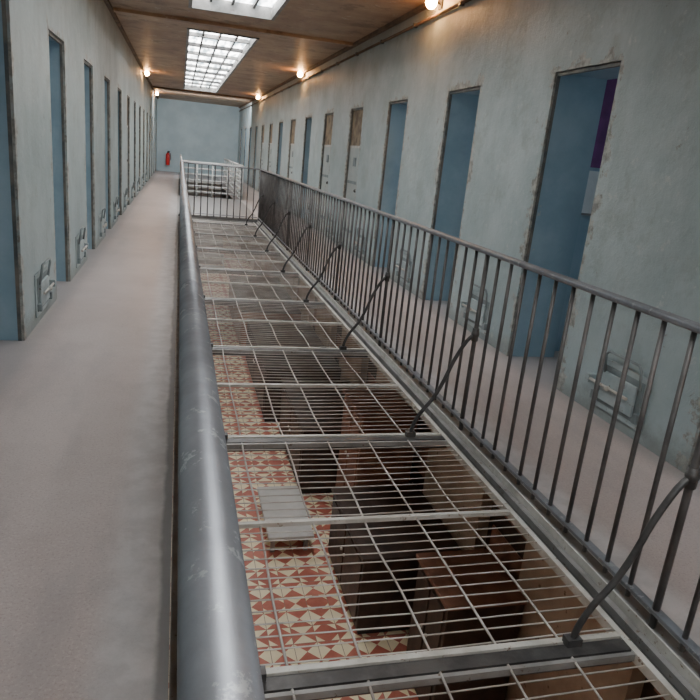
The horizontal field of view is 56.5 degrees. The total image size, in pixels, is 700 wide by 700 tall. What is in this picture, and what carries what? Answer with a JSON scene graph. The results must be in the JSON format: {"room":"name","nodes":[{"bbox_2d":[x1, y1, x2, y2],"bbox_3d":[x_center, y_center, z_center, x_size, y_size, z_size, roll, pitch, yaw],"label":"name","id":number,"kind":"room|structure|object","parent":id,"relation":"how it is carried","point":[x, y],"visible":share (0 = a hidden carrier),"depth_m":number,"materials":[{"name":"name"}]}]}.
{"room":"prison interior","nodes":[
{"label":"prison interior","id":0,"kind":"room"},
{"bbox_2d":[0,0,156,340],"bbox_3d":[-5.139,-4.903,14.292,0.480,3.500,40.200,1,17,-15],"label":"wall","id":1,"kind":"structure","parent":0,"point":[68,72],"depth_m":6.68,"materials":[{"name":"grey paint"}]},
{"bbox_2d":[34,258,55,317],"bbox_3d":[-2.629,-0.565,5.654,0.079,0.440,0.610,1,17,-15],"label":"hatch","id":2,"kind":"object","parent":1,"relation":"attached to","point":[43,285],"visible":1,"depth_m":5.54,"materials":[{"name":"paint"}]},
{"bbox_2d":[75,226,87,267],"bbox_3d":[-3.179,-1.243,7.761,0.079,0.440,0.610,1,17,-15],"label":"hatch","id":3,"kind":"object","parent":1,"relation":"attached to","point":[81,246],"visible":1,"depth_m":7.61,"materials":[{"name":"paint"}]},
{"bbox_2d":[98,208,106,239],"bbox_3d":[-3.728,-1.922,9.867,0.079,0.440,0.610,1,17,-15],"label":"hatch","id":4,"kind":"object","parent":1,"relation":"attached to","point":[102,223],"visible":1,"depth_m":9.74,"materials":[{"name":"paint"}]},
{"bbox_2d":[113,196,119,221],"bbox_3d":[-4.277,-2.600,11.973,0.079,0.440,0.610,1,17,-15],"label":"hatch","id":5,"kind":"object","parent":1,"relation":"attached to","point":[116,209],"visible":1,"depth_m":11.79,"materials":[{"name":"paint"}]},
{"bbox_2d":[123,188,128,209],"bbox_3d":[-4.826,-3.279,14.079,0.079,0.440,0.610,1,17,-15],"label":"hatch","id":6,"kind":"object","parent":1,"relation":"attached to","point":[125,199],"visible":1,"depth_m":13.88,"materials":[{"name":"paint"}]},
{"bbox_2d":[127,98,127,201],"bbox_3d":[-5.098,-4.497,14.839,0.128,2.404,0.838,1,17,-15],"label":"door","id":7,"kind":"structure","parent":1,"relation":"in","point":[127,98],"depth_m":15.15,"materials":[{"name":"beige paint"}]},
{"bbox_2d":[104,0,158,98],"bbox_3d":[-4.711,-6.543,13.875,0.058,0.049,40.180,1,17,-15],"label":"trim","id":8,"kind":"structure","parent":1,"relation":"attached to","point":[107,2],"depth_m":12.96,"materials":[{"name":"brown wood"}]},
{"bbox_2d":[131,181,134,199],"bbox_3d":[-5.375,-3.957,16.186,0.079,0.440,0.610,1,17,-15],"label":"hatch","id":9,"kind":"object","parent":1,"relation":"attached to","point":[132,185],"visible":1,"depth_m":16.00,"materials":[{"name":"paint"}]},
{"bbox_2d":[137,177,139,192],"bbox_3d":[-5.925,-4.635,18.292,0.079,0.440,0.610,1,17,-15],"label":"hatch","id":10,"kind":"object","parent":1,"relation":"attached to","point":[138,179],"visible":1,"depth_m":18.13,"materials":[{"name":"paint"}]},
{"bbox_2d":[141,173,143,187],"bbox_3d":[-6.474,-5.314,20.398,0.079,0.440,0.610,1,17,-15],"label":"hatch","id":11,"kind":"object","parent":1,"relation":"attached to","point":[142,176],"visible":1,"depth_m":20.18,"materials":[{"name":"paint"}]},
{"bbox_2d":[157,98,239,234],"bbox_3d":[-7.973,-9.401,34.024,10.220,6.600,0.300,1,17,-15],"label":"wall","id":12,"kind":"structure","parent":0,"point":[201,132],"depth_m":33.39,"materials":[{"name":"blue paint"}]},
{"bbox_2d":[166,151,170,164],"bbox_3d":[-9.291,-9.796,33.262,0.231,0.690,0.217,16,19,30],"label":"fire extinguisher","id":13,"kind":"object","parent":12,"relation":"attached to","point":[168,156],"visible":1,"depth_m":33.20,"materials":[{"name":"red metal"}]},
{"bbox_2d":[109,0,425,106],"bbox_3d":[-2.766,-6.645,14.350,10.220,0.250,40.200,1,17,-15],"label":"ceiling","id":14,"kind":"structure","parent":0,"point":[159,45],"depth_m":11.77,"materials":[{"name":"brown wood"}]},
{"bbox_2d":[183,28,258,92],"bbox_3d":[-4.010,-7.908,18.381,1.270,0.185,14.600,1,17,-15],"label":"skylight","id":15,"kind":"object","parent":14,"relation":"attached to","point":[211,57],"visible":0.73,"depth_m":15.68,"materials":[{"name":"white glass"}]},
{"bbox_2d":[113,7,352,99],"bbox_3d":[-3.828,-7.796,18.411,3.920,0.049,16.500,1,17,-15],"label":"ceiling beam","id":16,"kind":"structure","parent":14,"relation":"attached to","point":[117,10],"depth_m":10.86,"materials":[{"name":"brown wood"}]},
{"bbox_2d":[188,0,289,20],"bbox_3d":[-0.999,-4.189,6.834,1.270,0.185,6.400,1,17,-15],"label":"skylight","id":17,"kind":"object","parent":14,"relation":"attached to","point":[261,9],"visible":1,"depth_m":9.71,"materials":[{"name":"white glass"}]},
{"bbox_2d":[168,238,418,699],"bbox_3d":[-3.031,-0.170,16.366,5.260,0.100,40.200,1,17,-15],"label":"floor","id":18,"kind":"structure","parent":0,"point":[393,645],"depth_m":7.69,"materials":[{"name":"tile"}]},
{"bbox_2d":[186,180,223,267],"bbox_3d":[-6.012,-5.159,26.549,1.600,3.040,4.820,1,17,-15],"label":"staircase","id":19,"kind":"structure","parent":18,"relation":"on","point":[189,181],"depth_m":27.80,"materials":[{"name":"grey metal"}]},
{"bbox_2d":[228,275,301,345],"bbox_3d":[-2.417,-1.053,17.541,1.443,1.040,4.260,1,17,-15],"label":"display cabinet","id":20,"kind":"object","parent":18,"relation":"on","point":[232,278],"visible":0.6,"depth_m":16.66,"materials":[{"name":"brown wood"}]},
{"bbox_2d":[257,486,313,552],"bbox_3d":[-0.863,2.192,8.464,0.560,0.270,1.250,1,17,-15],"label":"bench","id":21,"kind":"object","parent":18,"relation":"on","point":[293,505],"visible":0.69,"depth_m":8.36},
{"bbox_2d":[246,319,341,421],"bbox_3d":[-1.285,0.316,13.298,1.393,1.040,3.460,1,17,-15],"label":"display cabinet","id":22,"kind":"object","parent":18,"relation":"on","point":[313,340],"visible":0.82,"depth_m":12.01,"materials":[{"name":"brown wood"}]},
{"bbox_2d":[280,379,350,493],"bbox_3d":[-0.393,1.300,10.275,1.193,1.040,2.060,1,17,-15],"label":"display cabinet","id":23,"kind":"object","parent":18,"relation":"on","point":[295,407],"visible":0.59,"depth_m":9.52,"materials":[{"name":"brown wood"}]},
{"bbox_2d":[336,388,418,486],"bbox_3d":[0.285,1.499,8.595,0.743,1.740,1.010,1,17,-15],"label":"display cabinet","id":24,"kind":"object","parent":18,"relation":"on","point":[360,392],"visible":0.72,"depth_m":8.13,"materials":[{"name":"brown wood"}]},
{"bbox_2d":[328,485,460,633],"bbox_3d":[0.421,2.301,7.346,1.093,0.940,1.460,1,17,-15],"label":"display cabinet","id":25,"kind":"object","parent":18,"relation":"on","point":[396,607],"visible":0.64,"depth_m":6.81,"materials":[{"name":"brown wood"}]},
{"bbox_2d":[406,549,526,699],"bbox_3d":[0.980,2.599,5.910,0.743,1.290,0.760,1,17,-15],"label":"desk","id":26,"kind":"object","parent":18,"relation":"on","point":[463,638],"visible":0.49,"depth_m":5.61,"materials":[{"name":"brown wood"}]},
{"bbox_2d":[0,170,699,699],"bbox_3d":[-3.126,-3.071,15.407,10.220,0.240,40.200,1,17,-15],"label":"floor","id":27,"kind":"structure","parent":0,"point":[87,397],"depth_m":3.52,"materials":[{"name":"concrete"}]},
{"bbox_2d":[180,154,243,199],"bbox_3d":[-5.299,-6.532,24.112,1.910,1.035,9.160,1,17,-15],"label":"railing","id":28,"kind":"object","parent":27,"relation":"on","point":[225,170],"visible":0.64,"depth_m":20.00,"materials":[{"name":"white metal"}]},
{"bbox_2d":[184,162,259,219],"bbox_3d":[-2.942,-3.609,14.849,1.705,1.159,0.050,1,17,-15],"label":"bridge railing","id":29,"kind":"object","parent":27,"relation":"on","point":[201,164],"visible":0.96,"depth_m":14.84,"materials":[{"name":"metal"}]},
{"bbox_2d":[169,216,699,699],"bbox_3d":[-0.631,-0.069,5.960,1.856,0.105,19.716,1,17,-15],"label":"safety grating","id":30,"kind":"object","parent":27,"relation":"on","point":[675,674],"visible":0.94,"depth_m":3.17,"materials":[{"name":"paint"}]},
{"bbox_2d":[177,160,266,699],"bbox_3d":[-1.314,-0.682,5.577,0.302,1.244,19.704,1,17,-15],"label":"gallery railing","id":31,"kind":"object","parent":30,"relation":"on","point":[218,657],"visible":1,"depth_m":0.76,"materials":[{"name":"metal"}]},
{"bbox_2d":[245,168,699,661],"bbox_3d":[0.113,-0.643,5.962,0.403,1.227,19.704,1,17,-15],"label":"gallery railing","id":32,"kind":"object","parent":27,"relation":"on","point":[268,209],"visible":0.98,"depth_m":3.66,"materials":[{"name":"metal"}]},
{"bbox_2d":[235,0,699,699],"bbox_3d":[-0.903,-3.329,15.903,0.480,6.600,40.200,1,17,-15],"label":"wall","id":33,"kind":"structure","parent":0,"point":[480,120],"depth_m":5.72,"materials":[{"name":"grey paint"}]},
{"bbox_2d":[261,126,264,168],"bbox_3d":[-3.239,-7.079,24.202,0.128,2.404,0.838,1,17,-15],"label":"door","id":34,"kind":"structure","parent":33,"relation":"in","point":[263,126],"depth_m":24.26,"materials":[{"name":"beige paint"}]},
{"bbox_2d":[268,125,272,171],"bbox_3d":[-2.690,-6.401,22.096,0.128,2.404,0.838,1,17,-15],"label":"door","id":35,"kind":"structure","parent":33,"relation":"in","point":[271,125],"depth_m":22.11,"materials":[{"name":"beige paint"}]},
{"bbox_2d":[287,121,295,209],"bbox_3d":[-1.592,-5.044,17.883,0.128,2.404,0.838,1,17,-15],"label":"door","id":36,"kind":"structure","parent":33,"relation":"in","point":[293,122],"depth_m":17.90,"materials":[{"name":"beige paint"}]},
{"bbox_2d":[297,71,305,77],"bbox_3d":[-1.187,-6.732,15.924,0.197,0.150,0.136,1,17,-15],"label":"wall lamp","id":37,"kind":"object","parent":33,"relation":"attached to","point":[300,73],"visible":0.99,"depth_m":15.88,"materials":[{"name":"glass"}]},
{"bbox_2d":[318,115,332,231],"bbox_3d":[-0.493,-3.687,13.671,0.128,2.404,0.838,1,17,-15],"label":"door","id":38,"kind":"structure","parent":33,"relation":"in","point":[329,123],"depth_m":13.67,"materials":[{"name":"beige paint"}]},
{"bbox_2d":[325,213,334,236],"bbox_3d":[-0.398,-2.473,12.863,0.079,0.440,0.610,1,17,-15],"label":"hatch","id":39,"kind":"object","parent":33,"relation":"attached to","point":[329,213],"visible":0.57,"depth_m":12.78,"materials":[{"name":"paint"}]},
{"bbox_2d":[239,0,439,107],"bbox_3d":[-0.850,-6.460,14.909,0.058,0.049,40.180,1,17,-15],"label":"trim","id":40,"kind":"structure","parent":33,"relation":"attached to","point":[423,6],"depth_m":10.74,"materials":[{"name":"brown wood"}]},
{"bbox_2d":[342,110,362,248],"bbox_3d":[0.056,-3.009,11.564,0.128,2.404,0.838,1,17,-15],"label":"door","id":41,"kind":"structure","parent":33,"relation":"in","point":[357,115],"depth_m":11.58,"materials":[{"name":"beige paint"}]},
{"bbox_2d":[240,0,470,110],"bbox_3d":[-0.862,-6.293,14.959,0.051,0.050,40.000,1,17,-15],"label":"conduit","id":42,"kind":"object","parent":33,"relation":"attached to","point":[461,2],"visible":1,"depth_m":9.54,"materials":[{"name":"metal"}]},
{"bbox_2d":[353,227,365,256],"bbox_3d":[0.151,-1.794,10.757,0.079,0.440,0.610,1,17,-15],"label":"hatch","id":43,"kind":"object","parent":33,"relation":"attached to","point":[360,239],"visible":0.39,"depth_m":10.70,"materials":[{"name":"paint"}]},
{"bbox_2d":[395,249,412,285],"bbox_3d":[0.700,-1.116,8.651,0.079,0.440,0.610,1,17,-15],"label":"hatch","id":44,"kind":"object","parent":33,"relation":"attached to","point":[410,262],"visible":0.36,"depth_m":8.60,"materials":[{"name":"paint"}]},
{"bbox_2d":[426,0,443,9],"bbox_3d":[0.981,-4.054,7.610,0.197,0.150,0.136,1,17,-15],"label":"wall lamp","id":45,"kind":"object","parent":33,"relation":"attached to","point":[431,4],"visible":1,"depth_m":7.58,"materials":[{"name":"glass"}]},
{"bbox_2d":[460,284,490,333],"bbox_3d":[1.250,-0.438,6.544,0.079,0.440,0.610,1,17,-15],"label":"hatch","id":46,"kind":"object","parent":33,"relation":"attached to","point":[475,295],"visible":0.58,"depth_m":6.49,"materials":[{"name":"paint"}]},
{"bbox_2d":[584,350,652,431],"bbox_3d":[1.799,0.241,4.438,0.079,0.440,0.610,1,17,-15],"label":"hatch","id":47,"kind":"object","parent":33,"relation":"attached to","point":[635,383],"visible":0.84,"depth_m":4.38,"materials":[{"name":"paint"}]},
{"bbox_2d":[555,167,599,350],"bbox_3d":[0.733,-4.776,15.864,2.600,3.500,40.200,1,17,-15],"label":"wall","id":48,"kind":"structure","parent":0,"point":[584,220],"depth_m":6.08,"materials":[{"name":"blue paint"}]},
{"bbox_2d":[581,171,598,215],"bbox_3d":[2.492,-1.405,5.968,1.000,0.390,0.032,1,17,-15],"label":"display board","id":49,"kind":"object","parent":48,"relation":"attached to","point":[593,175],"visible":0.02,"depth_m":5.87,"materials":[{"name":"white paint"}]},
{"bbox_2d":[590,78,617,167],"bbox_3d":[2.560,-2.046,5.783,1.010,0.892,0.024,1,17,-15],"label":"hanging banner","id":50,"kind":"object","parent":48,"relation":"attached to","point":[611,84],"visible":0.02,"depth_m":5.71,"materials":[{"name":"purple fabric"}]}
]}

